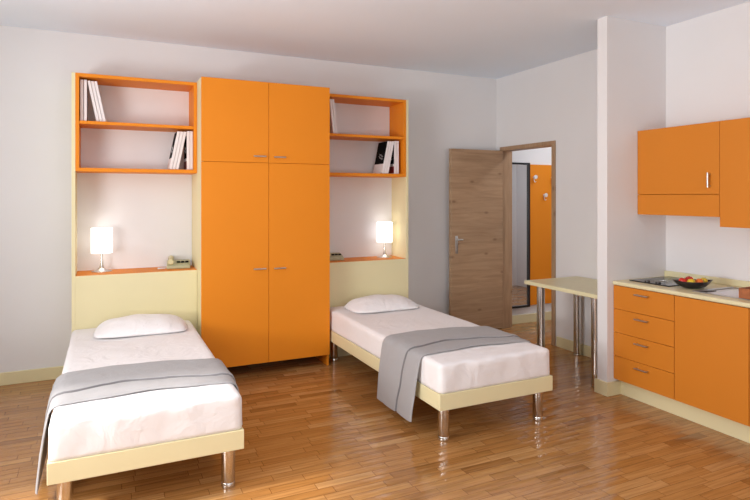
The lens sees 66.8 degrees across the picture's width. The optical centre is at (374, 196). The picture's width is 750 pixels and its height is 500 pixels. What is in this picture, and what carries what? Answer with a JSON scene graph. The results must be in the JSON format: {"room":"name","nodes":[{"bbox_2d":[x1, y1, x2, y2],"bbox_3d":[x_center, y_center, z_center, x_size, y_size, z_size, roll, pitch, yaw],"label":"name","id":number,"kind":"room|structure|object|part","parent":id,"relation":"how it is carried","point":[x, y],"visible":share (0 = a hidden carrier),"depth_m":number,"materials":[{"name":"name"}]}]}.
{"room":"studio apartment","nodes":[
{"label":"studio apartment","id":0,"kind":"room"},
{"bbox_2d":[0,25,550,372],"bbox_3d":[-0.229,0.068,5.892,8.190,2.864,0.120,0,0,-25],"label":"wall","id":1,"kind":"structure","parent":0,"point":[446,112],"depth_m":4.78,"materials":[{"name":"paint"}]},
{"bbox_2d":[0,366,63,385],"bbox_3d":[-3.151,1.450,4.433,1.420,0.101,0.016,0,0,-25],"label":"baseboard","id":2,"kind":"structure","parent":1,"relation":"attached to","point":[50,373],"depth_m":4.60,"materials":[{"name":"beige wood"}]},
{"bbox_2d":[512,162,529,308],"bbox_3d":[1.690,0.454,6.715,0.333,1.712,0.033,0,0,-25],"label":"mirror","id":3,"kind":"object","parent":1,"relation":"attached to","point":[520,171],"visible":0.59,"depth_m":6.73,"materials":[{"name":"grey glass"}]},
{"bbox_2d":[530,164,550,304],"bbox_3d":[2.313,0.455,6.990,1.014,1.680,0.069,0,0,-25],"label":"hook rail","id":4,"kind":"object","parent":1,"relation":"attached to","point":[540,175],"visible":0.41,"depth_m":6.86,"materials":[{"name":"orange laminate"}]},
{"bbox_2d":[0,320,749,499],"bbox_3d":[1.145,1.550,2.991,8.190,0.100,6.540,0,0,-25],"label":"floor","id":5,"kind":"structure","parent":0,"point":[314,429],"depth_m":3.36,"materials":[{"name":"brown wood"}]},
{"bbox_2d":[72,72,196,331],"bbox_3d":[-2.003,0.270,4.765,0.932,2.461,0.394,0,0,-25],"label":"bookshelf","id":6,"kind":"object","parent":5,"relation":"on","point":[122,181],"visible":0.83,"depth_m":4.79,"materials":[{"name":"beige laminate"}]},
{"bbox_3d":[-2.413,0.270,4.571,0.026,2.461,0.394,0,0,-25],"label":"panel","id":7,"kind":"part","parent":6,"relation":"part of","materials":[{"name":"beige laminate"}]},
{"bbox_2d":[80,79,83,120],"bbox_3d":[-2.341,-0.756,4.550,0.021,0.326,0.205,0,0,-25],"label":"book","id":8,"kind":"object","parent":6,"relation":"on","point":[81,80],"visible":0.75,"depth_m":4.46,"materials":[{"name":"white paper"}]},
{"bbox_2d":[84,80,87,120],"bbox_3d":[-2.318,-0.756,4.561,0.022,0.326,0.205,0,0,-25],"label":"book","id":9,"kind":"object","parent":6,"relation":"on","point":[85,81],"visible":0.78,"depth_m":4.47,"materials":[{"name":"white paper"}]},
{"bbox_2d":[87,81,98,120],"bbox_3d":[-2.268,-0.754,4.585,0.084,0.321,0.205,0,0,-25],"label":"book","id":10,"kind":"object","parent":6,"relation":"on","point":[89,82],"visible":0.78,"depth_m":4.49,"materials":[{"name":"white paper"}]},
{"bbox_2d":[91,81,102,121],"bbox_3d":[-2.246,-0.754,4.596,0.084,0.321,0.205,0,0,-25],"label":"book","id":11,"kind":"object","parent":6,"relation":"on","point":[92,82],"visible":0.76,"depth_m":4.51,"materials":[{"name":"white paper"}]},
{"bbox_2d":[94,81,105,121],"bbox_3d":[-2.225,-0.754,4.606,0.084,0.321,0.205,0,0,-25],"label":"book","id":12,"kind":"object","parent":6,"relation":"on","point":[95,82],"visible":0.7,"depth_m":4.51,"materials":[{"name":"white paper"}]},
{"bbox_2d":[91,227,112,272],"bbox_3d":[-2.242,0.434,4.668,0.163,0.356,0.163,0,0,-25],"label":"table lamp","id":13,"kind":"object","parent":6,"relation":"on","point":[102,237],"visible":1,"depth_m":4.61,"materials":[{"name":"white fabric"}]},
{"bbox_3d":[-2.242,0.358,4.668,0.163,0.204,0.163,0,0,-25],"label":"lamp shade","id":14,"kind":"part","parent":13,"relation":"part of","materials":[{"name":"white fabric"}]},
{"bbox_3d":[-2.046,-0.161,4.886,0.906,1.545,0.012,0,0,-25],"label":"panel","id":15,"kind":"part","parent":6,"relation":"part of","materials":[{"name":"paint"}]},
{"bbox_3d":[-1.913,1.058,4.606,0.906,0.885,0.030,0,0,-25],"label":"headboard","id":16,"kind":"part","parent":6,"relation":"part of","materials":[{"name":"beige laminate"}]},
{"bbox_2d":[75,73,196,174],"bbox_3d":[-1.991,-0.579,4.771,0.906,0.764,0.394,0,0,-25],"label":"bookcase","id":17,"kind":"object","parent":6,"relation":"attached to","point":[143,116],"depth_m":4.82,"materials":[{"name":"orange laminate"}]},
{"bbox_2d":[79,120,193,131],"bbox_3d":[-1.976,-0.581,4.738,0.854,0.025,0.313,0,0,-25],"label":"shelf","id":18,"kind":"object","parent":6,"relation":"attached to","point":[88,126],"depth_m":4.70,"materials":[{"name":"orange laminate"}]},
{"bbox_2d":[76,265,196,275],"bbox_3d":[-1.992,0.624,4.772,0.906,0.022,0.392,0,0,-25],"label":"shelf","id":19,"kind":"object","parent":6,"relation":"attached to","point":[126,270],"depth_m":4.73,"materials":[{"name":"orange laminate"}]},
{"bbox_2d":[157,255,189,268],"bbox_3d":[-1.731,0.563,4.901,0.263,0.098,0.197,0,0,-19],"label":"telephone","id":20,"kind":"object","parent":6,"relation":"on","point":[171,263],"visible":1,"depth_m":4.86,"materials":[{"name":"beige plastic"}]},
{"bbox_2d":[167,131,179,168],"bbox_3d":[-1.718,-0.388,4.846,0.086,0.322,0.205,0,0,-25],"label":"book","id":21,"kind":"object","parent":6,"relation":"on","point":[176,135],"visible":0.94,"depth_m":4.76,"materials":[{"name":"white paper"}]},
{"bbox_2d":[169,132,176,158],"bbox_3d":[-1.719,-0.436,4.845,0.046,0.223,0.204,0,0,-25],"label":"print","id":22,"kind":"object","parent":21,"relation":"attached to","point":[174,145],"depth_m":4.76},
{"bbox_2d":[172,131,182,168],"bbox_3d":[-1.694,-0.388,4.857,0.086,0.322,0.205,0,0,-25],"label":"book","id":23,"kind":"object","parent":6,"relation":"on","point":[181,133],"visible":0.63,"depth_m":4.77,"materials":[{"name":"white paper"}]},
{"bbox_2d":[175,132,185,168],"bbox_3d":[-1.671,-0.388,4.868,0.086,0.322,0.205,0,0,-25],"label":"book","id":24,"kind":"object","parent":6,"relation":"on","point":[184,133],"visible":0.63,"depth_m":4.78,"materials":[{"name":"white paper"}]},
{"bbox_2d":[184,131,189,169],"bbox_3d":[-1.620,-0.390,4.892,0.024,0.327,0.205,0,0,-25],"label":"book","id":25,"kind":"object","parent":6,"relation":"on","point":[187,138],"visible":0.9,"depth_m":4.80,"materials":[{"name":"white paper"}]},
{"bbox_2d":[184,136,186,158],"bbox_3d":[-1.629,-0.421,4.886,0.001,0.190,0.178,0,0,-25],"label":"print","id":26,"kind":"object","parent":25,"relation":"attached to","point":[185,142],"depth_m":4.87},
{"bbox_2d":[190,131,192,169],"bbox_3d":[-1.597,-0.390,4.903,0.022,0.327,0.205,0,0,-25],"label":"book","id":27,"kind":"object","parent":6,"relation":"on","point":[191,132],"visible":0.52,"depth_m":4.81,"materials":[{"name":"white paper"}]},
{"bbox_2d":[47,320,243,499],"bbox_3d":[-1.505,1.257,3.651,0.880,0.486,2.036,0,0,-25],"label":"bed","id":28,"kind":"object","parent":5,"relation":"on","point":[104,436],"visible":0.67,"depth_m":2.80,"materials":[{"name":"white fabric"}]},
{"bbox_3d":[-1.434,1.397,2.633,0.070,0.207,0.070,0,0,-25],"label":"leg","id":29,"kind":"part","parent":28,"relation":"part of","materials":[{"name":"silver metal"}]},
{"bbox_2d":[35,358,242,494],"bbox_3d":[-1.289,1.214,3.152,1.003,0.441,0.615,0,0,-25],"label":"blanket","id":30,"kind":"object","parent":28,"relation":"on","point":[115,380],"visible":0.88,"depth_m":3.11,"materials":[{"name":"grey fabric"}]},
{"bbox_2d":[93,314,187,337],"bbox_3d":[-1.770,0.955,4.321,0.656,0.114,0.410,0,0,-22],"label":"pillow","id":31,"kind":"object","parent":28,"relation":"on","point":[136,324],"visible":1,"depth_m":4.20,"materials":[{"name":"white fabric"}]},
{"bbox_3d":[-1.505,1.244,3.651,0.880,0.098,2.036,0,0,-25],"label":"frame","id":32,"kind":"part","parent":28,"relation":"part of","materials":[{"name":"beige laminate"}]},
{"bbox_3d":[-0.762,1.397,2.951,0.070,0.207,0.070,0,0,-25],"label":"leg","id":33,"kind":"part","parent":28,"relation":"part of","materials":[{"name":"silver metal"}]},
{"bbox_2d":[192,77,329,367],"bbox_3d":[-1.026,0.266,5.080,1.100,2.469,0.660,0,0,-25],"label":"wardrobe","id":34,"kind":"object","parent":5,"relation":"on","point":[261,182],"visible":0.96,"depth_m":4.80,"materials":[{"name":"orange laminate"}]},
{"bbox_3d":[-1.525,0.266,4.873,0.020,2.469,0.607,0,0,-25],"label":"panel","id":35,"kind":"part","parent":34,"relation":"part of","materials":[{"name":"beige laminate"}]},
{"bbox_3d":[-1.152,0.558,4.702,0.549,1.684,0.019,0,0,-25],"label":"door","id":36,"kind":"part","parent":34,"relation":"part of","materials":[{"name":"orange laminate"}]},
{"bbox_3d":[-1.152,-0.627,4.702,0.549,0.681,0.019,0,0,-25],"label":"door","id":37,"kind":"part","parent":34,"relation":"part of","materials":[{"name":"orange laminate"}]},
{"bbox_3d":[-0.653,0.558,4.938,0.548,1.684,0.019,0,0,-25],"label":"door","id":38,"kind":"part","parent":34,"relation":"part of","materials":[{"name":"orange laminate"}]},
{"bbox_3d":[-0.653,-0.627,4.938,0.548,0.681,0.019,0,0,-25],"label":"door","id":39,"kind":"part","parent":34,"relation":"part of","materials":[{"name":"orange laminate"}]},
{"bbox_3d":[-0.549,0.266,5.335,0.020,2.469,0.607,0,0,-25],"label":"panel","id":40,"kind":"part","parent":34,"relation":"part of","materials":[{"name":"orange laminate"}]},
{"bbox_2d":[329,94,407,357],"bbox_3d":[-0.168,0.270,5.635,0.922,2.461,0.394,0,0,-25],"label":"bookshelf","id":41,"kind":"object","parent":5,"relation":"on","point":[360,198],"visible":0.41,"depth_m":5.71,"materials":[{"name":"beige laminate"}]},
{"bbox_2d":[330,99,334,132],"bbox_3d":[-0.444,-0.757,5.449,0.058,0.326,0.205,0,0,-25],"label":"book","id":42,"kind":"object","parent":41,"relation":"on","point":[332,126],"visible":0.38,"depth_m":5.36,"materials":[{"name":"white paper"}]},
{"bbox_2d":[332,99,337,132],"bbox_3d":[-0.422,-0.757,5.460,0.058,0.326,0.205,0,0,-25],"label":"book","id":43,"kind":"object","parent":41,"relation":"on","point":[333,102],"visible":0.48,"depth_m":5.37,"materials":[{"name":"white paper"}]},
{"bbox_2d":[330,253,343,260],"bbox_3d":[-0.448,0.563,5.509,0.263,0.098,0.197,0,0,-19],"label":"telephone","id":44,"kind":"object","parent":41,"relation":"on","point":[333,256],"visible":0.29,"depth_m":5.47,"materials":[{"name":"grey plastic"}]},
{"bbox_3d":[-0.234,-0.161,5.744,0.896,1.545,0.012,0,0,-25],"label":"panel","id":45,"kind":"part","parent":41,"relation":"part of","materials":[{"name":"paint"}]},
{"bbox_2d":[330,133,403,141],"bbox_3d":[-0.164,-0.581,5.596,0.844,0.025,0.313,0,0,-25],"label":"shelf","id":46,"kind":"object","parent":41,"relation":"attached to","point":[334,137],"depth_m":5.57,"materials":[{"name":"orange laminate"}]},
{"bbox_3d":[-0.102,1.058,5.465,0.896,0.885,0.030,0,0,-25],"label":"headboard","id":47,"kind":"part","parent":41,"relation":"part of","materials":[{"name":"beige laminate"}]},
{"bbox_2d":[330,94,405,177],"bbox_3d":[-0.180,-0.579,5.629,0.896,0.764,0.394,0,0,-25],"label":"bookcase","id":48,"kind":"object","parent":41,"relation":"attached to","point":[363,122],"depth_m":5.72,"materials":[{"name":"orange laminate"}]},
{"bbox_2d":[330,256,405,262],"bbox_3d":[-0.180,0.624,5.630,0.896,0.022,0.392,0,0,-25],"label":"shelf","id":49,"kind":"object","parent":41,"relation":"attached to","point":[347,259],"depth_m":5.57,"materials":[{"name":"orange laminate"}]},
{"bbox_2d":[373,141,388,173],"bbox_3d":[0.061,-0.388,5.688,0.086,0.322,0.205,0,0,-25],"label":"book","id":50,"kind":"object","parent":41,"relation":"on","point":[380,161],"visible":0.97,"depth_m":5.66,"materials":[{"name":"paper"}]},
{"bbox_2d":[375,141,386,164],"bbox_3d":[0.059,-0.436,5.687,0.046,0.223,0.204,0,0,-25],"label":"print","id":51,"kind":"object","parent":50,"relation":"attached to","point":[381,155],"depth_m":5.67},
{"bbox_2d":[377,222,392,257],"bbox_3d":[0.097,0.434,5.770,0.163,0.356,0.163,0,0,-25],"label":"table lamp","id":52,"kind":"object","parent":41,"relation":"on","point":[384,229],"visible":1,"depth_m":5.70,"materials":[{"name":"silver metal"}]},
{"bbox_3d":[0.097,0.358,5.770,0.163,0.204,0.163,0,0,-25],"label":"lamp shade","id":53,"kind":"part","parent":52,"relation":"part of","materials":[{"name":"white fabric"}]},
{"bbox_2d":[384,141,391,173],"bbox_3d":[0.084,-0.388,5.699,0.086,0.322,0.205,0,0,-25],"label":"book","id":54,"kind":"object","parent":41,"relation":"on","point":[390,142],"visible":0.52,"depth_m":5.61,"materials":[{"name":"white paper"}]},
{"bbox_2d":[386,141,393,173],"bbox_3d":[0.107,-0.388,5.710,0.086,0.322,0.205,0,0,-25],"label":"book","id":55,"kind":"object","parent":41,"relation":"on","point":[392,144],"visible":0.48,"depth_m":5.62,"materials":[{"name":"white paper"}]},
{"bbox_2d":[388,141,395,173],"bbox_3d":[0.159,-0.390,5.734,0.024,0.327,0.205,0,0,-25],"label":"book","id":56,"kind":"object","parent":41,"relation":"on","point":[392,169],"visible":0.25,"depth_m":5.66,"materials":[{"name":"white paper"}]},
{"bbox_2d":[389,166,393,172],"bbox_3d":[0.150,-0.269,5.729,0.001,0.065,0.178,0,0,-25],"label":"print","id":57,"kind":"object","parent":56,"relation":"attached to","point":[391,169],"depth_m":5.70},
{"bbox_2d":[390,145,393,163],"bbox_3d":[0.150,-0.421,5.729,0.001,0.190,0.178,0,0,-25],"label":"print","id":58,"kind":"object","parent":56,"relation":"attached to","point":[392,157],"depth_m":5.67},
{"bbox_2d":[396,141,398,173],"bbox_3d":[0.183,-0.390,5.746,0.022,0.327,0.205,0,0,-25],"label":"book","id":59,"kind":"object","parent":41,"relation":"on","point":[397,142],"visible":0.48,"depth_m":5.65,"materials":[{"name":"white paper"}]},
{"bbox_3d":[0.237,0.270,5.826,0.026,2.461,0.394,0,0,-25],"label":"panel","id":60,"kind":"part","parent":41,"relation":"part of","materials":[{"name":"beige laminate"}]},
{"bbox_2d":[330,304,552,441],"bbox_3d":[0.353,1.257,4.530,0.880,0.486,2.036,0,0,-25],"label":"bed","id":61,"kind":"object","parent":5,"relation":"on","point":[480,374],"visible":0.63,"depth_m":3.72,"materials":[{"name":"white fabric"}]},
{"bbox_3d":[-0.376,1.397,5.201,0.070,0.207,0.070,0,0,-25],"label":"leg","id":62,"kind":"part","parent":61,"relation":"part of","materials":[{"name":"silver metal"}]},
{"bbox_2d":[344,294,418,312],"bbox_3d":[0.060,0.955,5.199,0.656,0.114,0.410,0,0,-24],"label":"pillow","id":63,"kind":"object","parent":61,"relation":"on","point":[377,302],"visible":1,"depth_m":5.07,"materials":[{"name":"white fabric"}]},
{"bbox_3d":[0.356,1.104,4.525,0.874,0.180,2.024,0,0,-25],"label":"mattress","id":64,"kind":"part","parent":61,"relation":"part of","materials":[{"name":"white fabric"}]},
{"bbox_3d":[0.353,1.244,4.530,0.880,0.098,2.036,0,0,-25],"label":"frame","id":65,"kind":"part","parent":61,"relation":"part of","materials":[{"name":"beige laminate"}]},
{"bbox_3d":[0.424,1.397,3.513,0.070,0.207,0.070,0,0,-25],"label":"leg","id":66,"kind":"part","parent":61,"relation":"part of","materials":[{"name":"silver metal"}]},
{"bbox_2d":[377,326,530,421],"bbox_3d":[0.569,1.214,4.032,1.003,0.441,0.615,0,0,-25],"label":"blanket","id":67,"kind":"object","parent":61,"relation":"on","point":[401,353],"visible":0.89,"depth_m":3.90,"materials":[{"name":"grey fabric"}]},
{"bbox_3d":[1.096,1.397,3.831,0.070,0.207,0.070,0,0,-25],"label":"leg","id":68,"kind":"part","parent":61,"relation":"part of","materials":[{"name":"silver metal"}]},
{"bbox_2d":[524,276,596,388],"bbox_3d":[1.828,1.130,4.921,0.642,0.740,0.852,0,0,-25],"label":"table","id":69,"kind":"object","parent":5,"relation":"on","point":[578,286],"visible":0.41,"depth_m":5.08,"materials":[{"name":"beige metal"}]},
{"bbox_3d":[1.491,1.146,5.117,0.084,0.708,0.084,0,0,-25],"label":"leg","id":70,"kind":"part","parent":69,"relation":"part of","materials":[{"name":"silver metal"}]},
{"bbox_3d":[1.910,1.146,5.370,0.084,0.708,0.084,0,0,-25],"label":"leg","id":71,"kind":"part","parent":69,"relation":"part of","materials":[{"name":"silver metal"}]},
{"bbox_3d":[1.735,1.146,4.472,0.084,0.708,0.084,0,0,-25],"label":"leg","id":72,"kind":"part","parent":69,"relation":"part of","materials":[{"name":"silver metal"}]},
{"bbox_2d":[614,285,682,399],"bbox_3d":[2.164,1.022,4.201,0.610,0.711,0.507,0,0,-25],"label":"base cabinet","id":73,"kind":"object","parent":5,"relation":"on","point":[644,320],"visible":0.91,"depth_m":4.05,"materials":[{"name":"orange laminate"}]},
{"bbox_3d":[1.925,0.933,4.088,0.019,0.174,0.506,0,0,-25],"label":"drawer","id":74,"kind":"part","parent":73,"relation":"part of","materials":[{"name":"orange laminate"}]},
{"bbox_3d":[1.925,1.111,4.088,0.019,0.175,0.506,0,0,-25],"label":"drawer","id":75,"kind":"part","parent":73,"relation":"part of","materials":[{"name":"orange laminate"}]},
{"bbox_3d":[1.925,1.288,4.088,0.019,0.174,0.506,0,0,-25],"label":"drawer","id":76,"kind":"part","parent":73,"relation":"part of","materials":[{"name":"orange laminate"}]},
{"bbox_3d":[1.925,0.756,4.088,0.019,0.174,0.506,0,0,-25],"label":"drawer","id":77,"kind":"part","parent":73,"relation":"part of","materials":[{"name":"orange laminate"}]},
{"bbox_2d":[613,270,749,307],"bbox_3d":[2.418,0.627,3.683,0.593,0.075,1.661,0,0,-25],"label":"countertop","id":78,"kind":"structure","parent":73,"relation":"on","point":[717,282],"depth_m":3.99,"materials":[{"name":"beige laminate"}]},
{"bbox_2d":[629,276,684,286],"bbox_3d":[2.196,0.627,4.252,0.440,0.018,0.336,0,0,-25],"label":"cooktop","id":79,"kind":"object","parent":78,"relation":"in","point":[667,281],"visible":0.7,"depth_m":4.24,"materials":[{"name":"silver ceramic"}]},
{"bbox_2d":[672,279,712,288],"bbox_3d":[2.211,0.606,3.963,0.218,0.058,0.190,0,0,43],"label":"fruit bowl","id":80,"kind":"object","parent":78,"relation":"on","point":[693,285],"visible":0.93,"depth_m":3.90,"materials":[{"name":"black ceramic"}]},
{"bbox_2d":[693,286,749,300],"bbox_3d":[2.446,0.709,3.643,0.422,0.155,0.597,0,0,-25],"label":"sink","id":81,"kind":"object","parent":78,"relation":"in","point":[731,292],"visible":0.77,"depth_m":3.79,"materials":[{"name":"metal"}]},
{"bbox_2d":[739,287,749,298],"bbox_3d":[2.400,0.599,3.483,0.180,0.062,0.235,0,0,-25],"label":"wooden box","id":82,"kind":"object","parent":78,"relation":"on","point":[744,292],"visible":1,"depth_m":3.52,"materials":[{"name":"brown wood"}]},
{"bbox_2d":[621,381,749,442],"bbox_3d":[2.366,1.440,3.300,0.018,0.121,2.313,0,0,-25],"label":"baseboard","id":83,"kind":"structure","parent":73,"relation":"attached to","point":[737,430],"depth_m":3.82,"materials":[{"name":"beige wood"}]},
{"bbox_2d":[675,295,749,425],"bbox_3d":[2.393,1.023,3.753,0.578,0.708,0.493,0,0,-25],"label":"base cabinet","id":84,"kind":"object","parent":5,"relation":"on","point":[712,338],"visible":1,"depth_m":3.60,"materials":[{"name":"orange laminate"}]},
{"bbox_2d":[749,309,749,426],"bbox_3d":[2.640,1.023,3.232,0.578,0.708,0.654,0,0,-25],"label":"base cabinet","id":85,"kind":"object","parent":5,"relation":"on","point":[749,309],"visible":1,"depth_m":3.40,"materials":[{"name":"orange laminate"}]},
{"bbox_2d":[0,0,749,78],"bbox_3d":[1.145,-1.413,2.991,8.190,0.100,6.540,0,0,-25],"label":"ceiling","id":86,"kind":"structure","parent":0,"point":[492,39],"depth_m":4.50,"materials":[{"name":"paint"}]},
{"bbox_2d":[496,1,749,345],"bbox_3d":[2.795,0.068,3.772,0.158,2.864,6.300,0,0,-25],"label":"wall","id":87,"kind":"structure","parent":0,"point":[557,100],"depth_m":5.28,"materials":[{"name":"paint"}]},
{"bbox_2d":[449,140,555,345],"bbox_3d":[1.365,0.467,6.002,0.845,2.066,0.882,0,0,-25],"label":"door","id":88,"kind":"structure","parent":87,"relation":"in","point":[480,181],"depth_m":6.31,"materials":[{"name":"brown wood"}]},
{"bbox_3d":[0.914,0.522,6.170,0.074,0.195,0.055,0,0,-25],"label":"handle","id":89,"kind":"part","parent":88,"relation":"part of","materials":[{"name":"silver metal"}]},
{"bbox_3d":[1.682,0.467,6.152,0.143,2.066,0.882,0,0,-25],"label":"frame","id":90,"kind":"part","parent":88,"relation":"part of","materials":[{"name":"brown wood"}]},
{"bbox_2d":[556,336,590,357],"bbox_3d":[2.071,1.450,5.186,0.016,0.101,1.158,0,0,-25],"label":"baseboard","id":91,"kind":"structure","parent":87,"relation":"attached to","point":[561,342],"depth_m":5.54,"materials":[{"name":"beige wood"}]},
{"bbox_2d":[638,121,719,216],"bbox_3d":[2.311,-0.186,4.190,0.353,0.647,0.653,0,0,-25],"label":"upper cabinet","id":92,"kind":"object","parent":87,"relation":"attached to","point":[679,166],"visible":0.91,"depth_m":4.09,"materials":[{"name":"orange laminate"}]},
{"bbox_3d":[2.277,-0.113,3.886,0.032,0.102,0.013,0,0,-25],"label":"handle","id":93,"kind":"part","parent":92,"relation":"part of","materials":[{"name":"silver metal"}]},
{"bbox_2d":[664,270,749,286],"bbox_3d":[2.678,0.613,3.806,0.019,0.046,1.661,0,0,-25],"label":"backsplash","id":94,"kind":"structure","parent":87,"relation":"attached to","point":[732,282],"depth_m":4.17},
{"bbox_2d":[720,117,749,227],"bbox_3d":[2.596,-0.153,3.626,0.321,0.713,0.606,0,0,-25],"label":"upper cabinet","id":95,"kind":"object","parent":87,"relation":"attached to","point":[734,133],"visible":1,"depth_m":3.73,"materials":[{"name":"orange laminate"}]},
{"bbox_2d":[597,16,665,381],"bbox_3d":[2.038,0.068,4.478,0.682,2.864,0.094,0,0,-25],"label":"wall partition","id":96,"kind":"structure","parent":0,"point":[631,55],"depth_m":4.37,"materials":[{"name":"paint"}]},
{"bbox_2d":[594,378,620,396],"bbox_3d":[2.024,1.450,4.471,0.682,0.101,0.126,0,0,-25],"label":"baseboard","id":97,"kind":"structure","parent":96,"relation":"attached to","point":[611,388],"depth_m":4.31,"materials":[{"name":"beige wood"}]},
{"bbox_3d":[3.946,0.068,6.503,0.120,2.864,2.350,0,0,-25],"label":"wall","id":98,"kind":"structure","parent":0,"visible":0},
{"bbox_2d":[512,311,550,323],"bbox_3d":[2.457,1.450,7.089,2.070,0.101,0.016,0,0,-25],"label":"baseboard","id":99,"kind":"structure","parent":98,"relation":"attached to","point":[524,318],"depth_m":6.78,"materials":[{"name":"beige wood"}]}
]}

